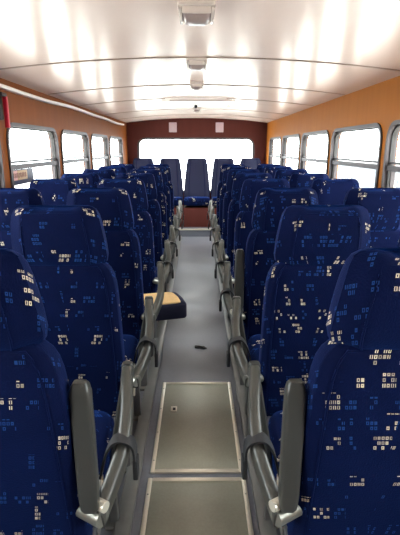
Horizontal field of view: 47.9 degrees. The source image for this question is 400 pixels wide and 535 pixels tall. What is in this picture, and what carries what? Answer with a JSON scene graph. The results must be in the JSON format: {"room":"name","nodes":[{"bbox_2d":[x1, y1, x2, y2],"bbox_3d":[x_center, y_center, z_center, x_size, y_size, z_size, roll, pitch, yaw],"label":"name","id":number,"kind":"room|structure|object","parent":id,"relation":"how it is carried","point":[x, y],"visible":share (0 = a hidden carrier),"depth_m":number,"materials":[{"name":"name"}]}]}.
{"room":"vehicle interior","nodes":[
{"label":"vehicle interior","id":0,"kind":"room"},
{"bbox_2d":[0,78,127,187],"bbox_3d":[-1.180,-0.329,2.993,0.060,1.740,9.270,0,15,0],"label":"wall","id":1,"kind":"structure","parent":0,"point":[24,110],"depth_m":3.55,"materials":[{"name":"brown wood"}]},
{"bbox_2d":[0,142,5,187],"bbox_3d":[-1.165,-0.335,2.159,0.060,0.764,0.984,0,15,0],"label":"window","id":2,"kind":"structure","parent":1,"relation":"in","point":[2,179],"depth_m":2.59,"materials":[{"name":"metal"}]},
{"bbox_2d":[0,92,10,127],"bbox_3d":[-1.129,-0.900,2.572,0.047,0.189,0.078,0,15,0],"label":"hammer","id":3,"kind":"object","parent":1,"relation":"attached to","point":[5,107],"visible":1,"depth_m":2.58,"materials":[{"name":"red plastic"}]},
{"bbox_2d":[6,122,60,187],"bbox_3d":[-1.172,-0.618,3.222,0.060,0.764,1.004,0,15,0],"label":"window","id":4,"kind":"structure","parent":1,"relation":"in","point":[55,160],"depth_m":3.21,"materials":[{"name":"metal"}]},
{"bbox_2d":[13,168,33,185],"bbox_3d":[-1.170,-0.593,2.944,0.008,0.096,0.460,0,15,0],"label":"sign","id":5,"kind":"object","parent":4,"relation":"attached to","point":[21,176],"visible":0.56,"depth_m":2.98,"materials":[{"name":"plastic"}]},
{"bbox_2d":[0,83,123,124],"bbox_3d":[-1.127,-1.058,2.660,0.034,0.041,8.500,0,15,0],"label":"cable trunking","id":6,"kind":"object","parent":1,"relation":"attached to","point":[2,86],"visible":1,"depth_m":3.31,"materials":[{"name":"white plastic"}]},
{"bbox_2d":[60,129,90,173],"bbox_3d":[-1.179,-0.897,4.275,0.060,0.764,0.984,0,15,0],"label":"window","id":7,"kind":"structure","parent":1,"relation":"in","point":[86,150],"depth_m":4.41,"materials":[{"name":"metal"}]},
{"bbox_2d":[91,133,109,168],"bbox_3d":[-1.186,-1.176,5.324,0.060,0.764,0.954,0,15,0],"label":"window","id":8,"kind":"structure","parent":1,"relation":"in","point":[105,156],"depth_m":5.56,"materials":[{"name":"metal"}]},
{"bbox_2d":[109,136,123,165],"bbox_3d":[-1.194,-1.454,6.372,0.060,0.764,1.024,0,15,0],"label":"window","id":9,"kind":"structure","parent":1,"relation":"in","point":[120,143],"depth_m":6.69,"materials":[{"name":"metal"}]},
{"bbox_2d":[100,237,280,534],"bbox_3d":[-0.020,0.539,3.231,2.360,0.100,9.270,0,15,0],"label":"floor","id":10,"kind":"structure","parent":0,"point":[195,281],"depth_m":3.03,"materials":[{"name":"grey plastic"}]},
{"bbox_2d":[0,188,44,249],"bbox_3d":[-0.889,0.103,2.495,0.382,1.119,0.626,0,15,0],"label":"seat","id":11,"kind":"object","parent":10,"relation":"on","point":[10,198],"visible":0.14,"depth_m":2.08,"materials":[{"name":"fabric"}]},
{"bbox_2d":[29,179,78,204],"bbox_3d":[-0.893,-0.065,3.128,0.382,1.119,0.626,0,15,0],"label":"seat","id":12,"kind":"object","parent":10,"relation":"on","point":[53,191],"visible":0.13,"depth_m":2.71,"materials":[{"name":"fabric"}]},
{"bbox_2d":[0,248,139,534],"bbox_3d":[-0.414,0.438,1.232,0.490,1.119,0.626,0,15,0],"label":"seat","id":13,"kind":"object","parent":10,"relation":"on","point":[64,460],"visible":0.99,"depth_m":0.99,"materials":[{"name":"fabric"}]},
{"bbox_2d":[92,410,113,527],"bbox_3d":[-0.470,0.609,1.367,0.376,0.141,0.452,0,15,0],"label":"seat cushion","id":14,"kind":"object","parent":13,"relation":"on","point":[104,423],"depth_m":1.42,"materials":[{"name":"blue fabric"}]},
{"bbox_2d":[61,173,99,187],"bbox_3d":[-0.898,-0.233,3.761,0.382,1.119,0.626,0,15,0],"label":"seat","id":15,"kind":"object","parent":10,"relation":"on","point":[84,180],"visible":0.09,"depth_m":3.34,"materials":[{"name":"fabric"}]},
{"bbox_2d":[10,205,158,473],"bbox_3d":[-0.419,0.270,1.865,0.490,1.119,0.626,0,15,0],"label":"seat","id":16,"kind":"object","parent":10,"relation":"on","point":[65,247],"visible":0.68,"depth_m":1.56,"materials":[{"name":"fabric"}]},
{"bbox_2d":[123,334,138,364],"bbox_3d":[-0.474,0.441,2.000,0.376,0.141,0.452,0,15,0],"label":"seat cushion","id":17,"kind":"object","parent":16,"relation":"on","point":[130,342],"depth_m":2.05,"materials":[{"name":"blue fabric"}]},
{"bbox_2d":[83,169,115,179],"bbox_3d":[-0.902,-0.401,4.394,0.382,1.119,0.626,0,15,0],"label":"seat","id":18,"kind":"object","parent":10,"relation":"on","point":[103,173],"visible":0.16,"depth_m":3.97,"materials":[{"name":"fabric"}]},
{"bbox_2d":[99,166,126,176],"bbox_3d":[-0.907,-0.570,5.027,0.382,1.119,0.626,0,15,0],"label":"seat","id":19,"kind":"object","parent":10,"relation":"on","point":[117,169],"visible":0.13,"depth_m":4.60,"materials":[{"name":"fabric"}]},
{"bbox_2d":[66,188,164,390],"bbox_3d":[-0.434,0.106,2.485,0.468,1.119,0.599,0,15,0],"label":"seat","id":20,"kind":"object","parent":10,"relation":"on","point":[114,207],"visible":0.56,"depth_m":2.18,"materials":[{"name":"blue fabric"}]},
{"bbox_2d":[144,292,186,320],"bbox_3d":[-0.318,0.230,2.639,0.448,0.101,0.244,-4,15,-14],"label":"seat cushion","id":21,"kind":"object","parent":20,"relation":"on","point":[174,306],"visible":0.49,"depth_m":2.57,"materials":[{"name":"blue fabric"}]},
{"bbox_2d":[111,164,134,172],"bbox_3d":[-0.911,-0.738,5.660,0.382,1.119,0.626,0,15,0],"label":"seat","id":22,"kind":"object","parent":10,"relation":"on","point":[128,167],"visible":0.11,"depth_m":5.24,"materials":[{"name":"fabric"}]},
{"bbox_2d":[97,179,173,338],"bbox_3d":[-0.427,-0.066,3.131,0.490,1.119,0.626,0,15,0],"label":"seat","id":23,"kind":"object","parent":10,"relation":"on","point":[143,225],"visible":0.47,"depth_m":2.83,"materials":[{"name":"blue fabric"}]},
{"bbox_2d":[155,266,157,292],"bbox_3d":[-0.483,0.104,3.266,0.376,0.141,0.452,0,15,0],"label":"seat cushion","id":24,"kind":"object","parent":23,"relation":"on","point":[156,285],"depth_m":3.14,"materials":[{"name":"blue fabric"}]},
{"bbox_2d":[116,173,177,291],"bbox_3d":[-0.432,-0.234,3.764,0.490,1.119,0.626,0,15,0],"label":"seat","id":25,"kind":"object","parent":10,"relation":"on","point":[154,210],"visible":0.38,"depth_m":3.45,"materials":[{"name":"blue fabric"}]},
{"bbox_2d":[113,236,181,534],"bbox_3d":[-0.283,0.439,3.374,0.060,0.020,7.100,0,15,0],"label":"baseboard","id":26,"kind":"structure","parent":10,"relation":"on","point":[127,504],"depth_m":2.09,"materials":[{"name":"grey metal"}]},
{"bbox_2d":[129,169,180,282],"bbox_3d":[-0.436,-0.402,4.397,0.490,1.119,0.626,0,15,0],"label":"seat","id":27,"kind":"object","parent":10,"relation":"on","point":[161,198],"visible":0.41,"depth_m":4.09,"materials":[{"name":"blue fabric"}]},
{"bbox_2d":[139,166,182,265],"bbox_3d":[-0.440,-0.570,5.030,0.490,1.119,0.626,0,15,0],"label":"seat","id":28,"kind":"object","parent":10,"relation":"on","point":[166,191],"visible":0.27,"depth_m":4.73,"materials":[{"name":"blue fabric"}]},
{"bbox_2d":[146,164,183,252],"bbox_3d":[-0.445,-0.738,5.663,0.490,1.119,0.626,0,15,0],"label":"seat","id":29,"kind":"object","parent":10,"relation":"on","point":[170,185],"visible":0.27,"depth_m":5.36,"materials":[{"name":"blue fabric"}]},
{"bbox_2d":[150,382,240,473],"bbox_3d":[-0.015,0.751,2.212,0.385,0.014,0.740,0,15,0],"label":"floor hatch","id":30,"kind":"object","parent":10,"relation":"on","point":[197,432],"visible":0.98,"depth_m":2.13,"materials":[{"name":"metal"}]},
{"bbox_2d":[140,477,253,534],"bbox_3d":[-0.010,0.973,1.378,0.395,0.012,0.925,0,15,0],"label":"floor hatch","id":31,"kind":"object","parent":10,"relation":"on","point":[172,505],"visible":0.9,"depth_m":1.68,"materials":[{"name":"metal"}]},
{"bbox_2d":[195,345,206,348],"bbox_3d":[0.004,0.533,3.027,0.090,0.014,0.040,3,15,13],"label":"scrap","id":32,"kind":"object","parent":10,"relation":"on","point":[196,346],"visible":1,"depth_m":3.02,"materials":[{"name":"black"}]},
{"bbox_2d":[207,164,244,224],"bbox_3d":[0.329,-0.740,5.668,0.490,1.119,0.626,0,15,0],"label":"seat","id":33,"kind":"object","parent":10,"relation":"on","point":[223,166],"visible":0.26,"depth_m":5.36,"materials":[{"name":"blue fabric"}]},
{"bbox_2d":[208,166,250,257],"bbox_3d":[0.334,-0.572,5.035,0.490,1.119,0.626,0,15,0],"label":"seat","id":34,"kind":"object","parent":10,"relation":"on","point":[223,190],"visible":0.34,"depth_m":4.72,"materials":[{"name":"blue fabric"}]},
{"bbox_2d":[209,169,259,282],"bbox_3d":[0.338,-0.404,4.402,0.490,1.119,0.626,0,15,0],"label":"seat","id":35,"kind":"object","parent":10,"relation":"on","point":[231,174],"visible":0.32,"depth_m":4.09,"materials":[{"name":"blue fabric"}]},
{"bbox_2d":[212,173,271,266],"bbox_3d":[0.342,-0.235,3.769,0.490,1.119,0.626,0,15,0],"label":"seat","id":36,"kind":"object","parent":10,"relation":"on","point":[233,210],"visible":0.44,"depth_m":3.45,"materials":[{"name":"blue fabric"}]},
{"bbox_2d":[211,236,276,534],"bbox_3d":[0.223,0.438,3.377,0.060,0.020,7.100,0,15,0],"label":"baseboard","id":37,"kind":"structure","parent":10,"relation":"on","point":[265,527],"depth_m":2.13,"materials":[{"name":"grey metal"}]},
{"bbox_2d":[214,179,289,317],"bbox_3d":[0.347,-0.067,3.136,0.490,1.119,0.626,0,15,0],"label":"seat","id":38,"kind":"object","parent":10,"relation":"on","point":[250,188],"visible":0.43,"depth_m":2.79,"materials":[{"name":"blue fabric"}]},
{"bbox_2d":[256,164,280,172],"bbox_3d":[0.808,-0.741,5.671,0.382,1.119,0.626,0,15,0],"label":"seat","id":39,"kind":"object","parent":10,"relation":"on","point":[261,167],"visible":0.11,"depth_m":5.25,"materials":[{"name":"fabric"}]},
{"bbox_2d":[219,188,318,384],"bbox_3d":[0.351,0.101,2.503,0.490,1.119,0.626,0,15,0],"label":"seat","id":40,"kind":"object","parent":10,"relation":"on","point":[270,203],"visible":0.52,"depth_m":2.20,"materials":[{"name":"blue fabric"}]},
{"bbox_2d":[264,166,291,178],"bbox_3d":[0.813,-0.572,5.038,0.382,1.119,0.626,0,15,0],"label":"seat","id":41,"kind":"object","parent":10,"relation":"on","point":[272,170],"visible":0.07,"depth_m":4.62,"materials":[{"name":"fabric"}]},
{"bbox_2d":[274,169,307,180],"bbox_3d":[0.817,-0.404,4.405,0.382,1.119,0.626,0,15,0],"label":"seat","id":42,"kind":"object","parent":10,"relation":"on","point":[280,173],"visible":0.12,"depth_m":3.98,"materials":[{"name":"fabric"}]},
{"bbox_2d":[226,205,370,415],"bbox_3d":[0.355,0.269,1.870,0.490,1.119,0.626,0,15,0],"label":"seat","id":43,"kind":"object","parent":10,"relation":"on","point":[313,243],"visible":0.67,"depth_m":1.55,"materials":[{"name":"fabric"}]},
{"bbox_2d":[247,334,260,361],"bbox_3d":[0.410,0.439,2.006,0.376,0.141,0.452,0,15,0],"label":"seat cushion","id":44,"kind":"object","parent":43,"relation":"on","point":[253,344],"depth_m":2.06,"materials":[{"name":"blue fabric"}]},
{"bbox_2d":[289,173,328,187],"bbox_3d":[0.822,-0.236,3.772,0.382,1.119,0.626,0,15,0],"label":"seat","id":45,"kind":"object","parent":10,"relation":"on","point":[297,180],"visible":0.09,"depth_m":3.35,"materials":[{"name":"fabric"}]},
{"bbox_2d":[241,248,399,534],"bbox_3d":[0.360,0.437,1.237,0.490,1.119,0.626,0,15,0],"label":"seat","id":46,"kind":"object","parent":10,"relation":"on","point":[327,462],"visible":1,"depth_m":0.98,"materials":[{"name":"fabric"}]},
{"bbox_2d":[268,410,287,526],"bbox_3d":[0.414,0.607,1.373,0.376,0.141,0.452,0,15,0],"label":"seat cushion","id":47,"kind":"object","parent":46,"relation":"on","point":[275,421],"depth_m":1.42,"materials":[{"name":"blue fabric"}]},
{"bbox_2d":[310,179,359,204],"bbox_3d":[0.826,-0.068,3.139,0.382,1.119,0.626,0,15,0],"label":"seat","id":48,"kind":"object","parent":10,"relation":"on","point":[329,191],"visible":0.13,"depth_m":2.72,"materials":[{"name":"fabric"}]},
{"bbox_2d":[342,188,399,247],"bbox_3d":[0.830,0.100,2.506,0.382,1.119,0.626,0,15,0],"label":"seat","id":49,"kind":"object","parent":10,"relation":"on","point":[382,205],"visible":0.29,"depth_m":2.10,"materials":[{"name":"fabric"}]},
{"bbox_2d":[126,118,266,211],"bbox_3d":[-0.051,-1.545,7.453,2.360,1.800,0.060,0,15,0],"label":"wall","id":50,"kind":"structure","parent":0,"point":[186,127],"depth_m":7.25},
{"bbox_2d":[169,122,176,131],"bbox_3d":[-0.435,-2.248,7.220,0.125,0.150,0.024,0,15,0],"label":"plate","id":51,"kind":"object","parent":50,"relation":"attached to","point":[172,125],"visible":1,"depth_m":7.21,"materials":[{"name":"plastic"}]},
{"bbox_2d":[170,124,175,130],"bbox_3d":[-0.435,-2.246,7.211,0.095,0.115,0.004,0,15,0],"label":"grille","id":52,"kind":"object","parent":51,"relation":"attached to","point":[172,126],"depth_m":7.21,"materials":[{"name":"plastic"}]},
{"bbox_2d":[177,220,211,236],"bbox_3d":[-0.048,-0.636,7.224,2.256,0.120,0.848,0,15,0],"label":"step","id":53,"kind":"structure","parent":50,"relation":"attached to","point":[184,233],"depth_m":6.82,"materials":[{"name":"grey metal"}]},
{"bbox_2d":[133,158,153,168],"bbox_3d":[-0.897,-1.174,7.016,0.414,1.019,0.564,0,15,0],"label":"seat","id":54,"kind":"object","parent":53,"relation":"on","point":[137,162],"visible":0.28,"depth_m":7.08,"materials":[{"name":"blue fabric"}]},
{"bbox_2d":[160,158,182,226],"bbox_3d":[-0.472,-1.175,7.019,0.414,1.019,0.564,0,15,0],"label":"seat","id":55,"kind":"object","parent":53,"relation":"on","point":[174,163],"visible":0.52,"depth_m":7.09,"materials":[{"name":"blue fabric"}]},
{"bbox_2d":[174,197,182,205],"bbox_3d":[-0.472,-1.033,6.998,0.414,0.141,0.452,0,15,0],"label":"seat cushion","id":56,"kind":"object","parent":55,"relation":"on","point":[176,199],"depth_m":6.79,"materials":[{"name":"blue fabric"}]},
{"bbox_2d":[179,229,210,229],"bbox_3d":[-0.045,-0.575,6.792,2.250,0.026,0.022,0,15,0],"label":"trim","id":57,"kind":"structure","parent":53,"relation":"attached to","point":[179,229],"depth_m":6.78,"materials":[{"name":"metal"}]},
{"bbox_2d":[184,158,209,226],"bbox_3d":[-0.047,-1.175,7.021,0.414,1.019,0.564,0,15,0],"label":"seat","id":58,"kind":"object","parent":53,"relation":"on","point":[196,186],"visible":0.98,"depth_m":7.08,"materials":[{"name":"blue fabric"}]},
{"bbox_2d":[184,197,209,205],"bbox_3d":[-0.047,-1.034,7.001,0.414,0.141,0.452,0,15,0],"label":"seat cushion","id":59,"kind":"object","parent":58,"relation":"on","point":[188,201],"depth_m":6.79,"materials":[{"name":"blue fabric"}]},
{"bbox_2d":[211,158,233,214],"bbox_3d":[0.378,-1.176,7.024,0.414,1.019,0.564,0,15,0],"label":"seat","id":60,"kind":"object","parent":53,"relation":"on","point":[218,162],"visible":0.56,"depth_m":7.09,"materials":[{"name":"blue fabric"}]},
{"bbox_2d":[211,197,216,205],"bbox_3d":[0.378,-1.034,7.004,0.414,0.141,0.452,0,15,0],"label":"seat cushion","id":61,"kind":"object","parent":60,"relation":"on","point":[214,199],"depth_m":6.80,"materials":[{"name":"blue fabric"}]},
{"bbox_2d":[240,158,260,168],"bbox_3d":[0.803,-1.177,7.027,0.414,1.019,0.564,0,15,0],"label":"seat","id":62,"kind":"object","parent":53,"relation":"on","point":[252,162],"visible":0.18,"depth_m":7.09,"materials":[{"name":"blue fabric"}]},
{"bbox_2d":[137,137,254,191],"bbox_3d":[-0.066,-1.685,7.405,1.904,0.879,0.060,0,15,0],"label":"window","id":63,"kind":"structure","parent":50,"relation":"in","point":[144,138],"depth_m":7.27,"materials":[{"name":"metal"}]},
{"bbox_2d":[216,122,223,131],"bbox_3d":[0.315,-2.250,7.225,0.125,0.150,0.024,0,15,0],"label":"plate","id":64,"kind":"object","parent":50,"relation":"attached to","point":[219,125],"visible":1,"depth_m":7.21,"materials":[{"name":"plastic"}]},
{"bbox_2d":[217,124,222,130],"bbox_3d":[0.315,-2.247,7.216,0.095,0.115,0.004,0,15,0],"label":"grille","id":65,"kind":"object","parent":64,"relation":"attached to","point":[219,126],"depth_m":7.21,"materials":[{"name":"plastic"}]},
{"bbox_2d":[0,0,399,122],"bbox_3d":[-0.020,-1.199,2.770,2.340,0.125,9.170,0,15,0],"label":"ceiling","id":66,"kind":"structure","parent":0,"point":[32,32],"depth_m":2.14,"materials":[{"name":"white plastic"}]},
{"bbox_2d":[104,109,287,114],"bbox_3d":[-0.038,-1.886,5.448,2.241,0.077,0.022,0,15,0],"label":"trim","id":67,"kind":"structure","parent":66,"relation":"attached to","point":[160,109],"depth_m":5.44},
{"bbox_2d":[177,0,215,25],"bbox_3d":[-0.011,-0.853,1.522,0.124,0.052,0.155,0,15,0],"label":"ceiling lamp","id":68,"kind":"object","parent":66,"relation":"attached to","point":[191,12],"visible":1,"depth_m":1.46,"materials":[{"name":"white plastic"}]},
{"bbox_2d":[186,58,206,70],"bbox_3d":[-0.018,-1.095,2.430,0.112,0.052,0.155,0,15,0],"label":"ceiling lamp","id":69,"kind":"object","parent":66,"relation":"attached to","point":[194,64],"visible":1,"depth_m":2.37,"materials":[{"name":"white plastic"}]},
{"bbox_2d":[48,84,344,94],"bbox_3d":[-0.024,-1.339,3.390,2.241,0.077,0.022,0,15,0],"label":"trim","id":70,"kind":"structure","parent":66,"relation":"attached to","point":[185,84],"depth_m":3.38,"materials":[{"name":"grey metal"}]},
{"bbox_2d":[79,98,313,105],"bbox_3d":[-0.030,-1.578,4.288,2.241,0.077,0.022,0,15,0],"label":"trim","id":71,"kind":"structure","parent":66,"relation":"attached to","point":[162,98],"depth_m":4.28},
{"bbox_2d":[190,81,203,90],"bbox_3d":[-0.023,-1.318,3.271,0.102,0.052,0.155,0,15,0],"label":"ceiling lamp","id":72,"kind":"object","parent":66,"relation":"attached to","point":[195,85],"visible":1,"depth_m":3.21,"materials":[{"name":"white plastic"}]},
{"bbox_2d":[193,107,200,111],"bbox_3d":[-0.037,-1.857,5.301,0.096,0.052,0.155,0,15,0],"label":"ceiling lamp","id":73,"kind":"object","parent":66,"relation":"attached to","point":[197,109],"visible":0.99,"depth_m":5.23,"materials":[{"name":"white plastic"}]},
{"bbox_2d":[118,114,275,119],"bbox_3d":[-0.045,-2.130,6.366,2.241,0.077,0.022,0,15,0],"label":"trim","id":74,"kind":"structure","parent":66,"relation":"attached to","point":[179,114],"depth_m":6.35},
{"bbox_2d":[161,98,235,107],"bbox_3d":[-0.020,-1.663,4.577,0.724,0.062,0.639,0,15,0],"label":"roof hatch","id":75,"kind":"object","parent":66,"relation":"attached to","point":[168,102],"visible":0.99,"depth_m":4.39,"materials":[{"name":"white plastic"}]},
{"bbox_2d":[0,57,399,71],"bbox_3d":[-0.017,-1.067,2.365,2.241,0.077,0.022,0,15,0],"label":"trim","id":76,"kind":"structure","parent":66,"relation":"attached to","point":[144,57],"depth_m":2.35,"materials":[{"name":"grey metal"}]},
{"bbox_2d":[266,76,399,187],"bbox_3d":[1.140,-0.333,3.008,0.060,1.740,9.270,0,15,0],"label":"wall","id":77,"kind":"structure","parent":0,"point":[379,103],"depth_m":3.35,"materials":[{"name":"orange wood"}]},
{"bbox_2d":[268,136,280,164],"bbox_3d":[1.105,-1.507,6.571,0.060,0.764,1.004,0,15,0],"label":"window","id":78,"kind":"structure","parent":77,"relation":"in","point":[272,139],"depth_m":6.91,"materials":[{"name":"metal"}]},
{"bbox_2d":[281,134,299,168],"bbox_3d":[1.113,-1.223,5.503,0.060,0.764,1.054,0,15,0],"label":"window","id":79,"kind":"structure","parent":77,"relation":"in","point":[284,156],"depth_m":5.75,"materials":[{"name":"metal"}]},
{"bbox_2d":[299,130,329,173],"bbox_3d":[1.120,-0.933,4.411,0.060,0.764,1.054,0,15,0],"label":"window","id":80,"kind":"structure","parent":77,"relation":"in","point":[303,159],"depth_m":4.49,"materials":[{"name":"metal"}]},
{"bbox_2d":[329,123,382,187],"bbox_3d":[1.127,-0.643,3.319,0.060,0.764,1.054,0,15,0],"label":"window","id":81,"kind":"structure","parent":77,"relation":"in","point":[334,162],"depth_m":3.28,"materials":[{"name":"metal"}]},
{"bbox_2d":[381,120,399,187],"bbox_3d":[1.135,-0.349,2.210,0.060,0.764,1.099,0,15,0],"label":"window","id":82,"kind":"structure","parent":77,"relation":"in","point":[389,168],"depth_m":2.65,"materials":[{"name":"metal"}]},
{"label":"outside","id":83,"kind":"structure","parent":0,"visible":0},
{"bbox_2d":[15,179,211,189],"bbox_3d":[-0.033,0.988,5.436,60.000,0.100,60.000,0,15,0],"label":"ground","id":84,"kind":"structure","parent":83,"point":[26,185],"depth_m":28.56,"materials":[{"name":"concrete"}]},
{"bbox_2d":[325,159,399,187],"bbox_3d":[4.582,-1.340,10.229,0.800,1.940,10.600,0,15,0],"label":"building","id":85,"kind":"structure","parent":84,"relation":"on","point":[365,177],"depth_m":11.96,"materials":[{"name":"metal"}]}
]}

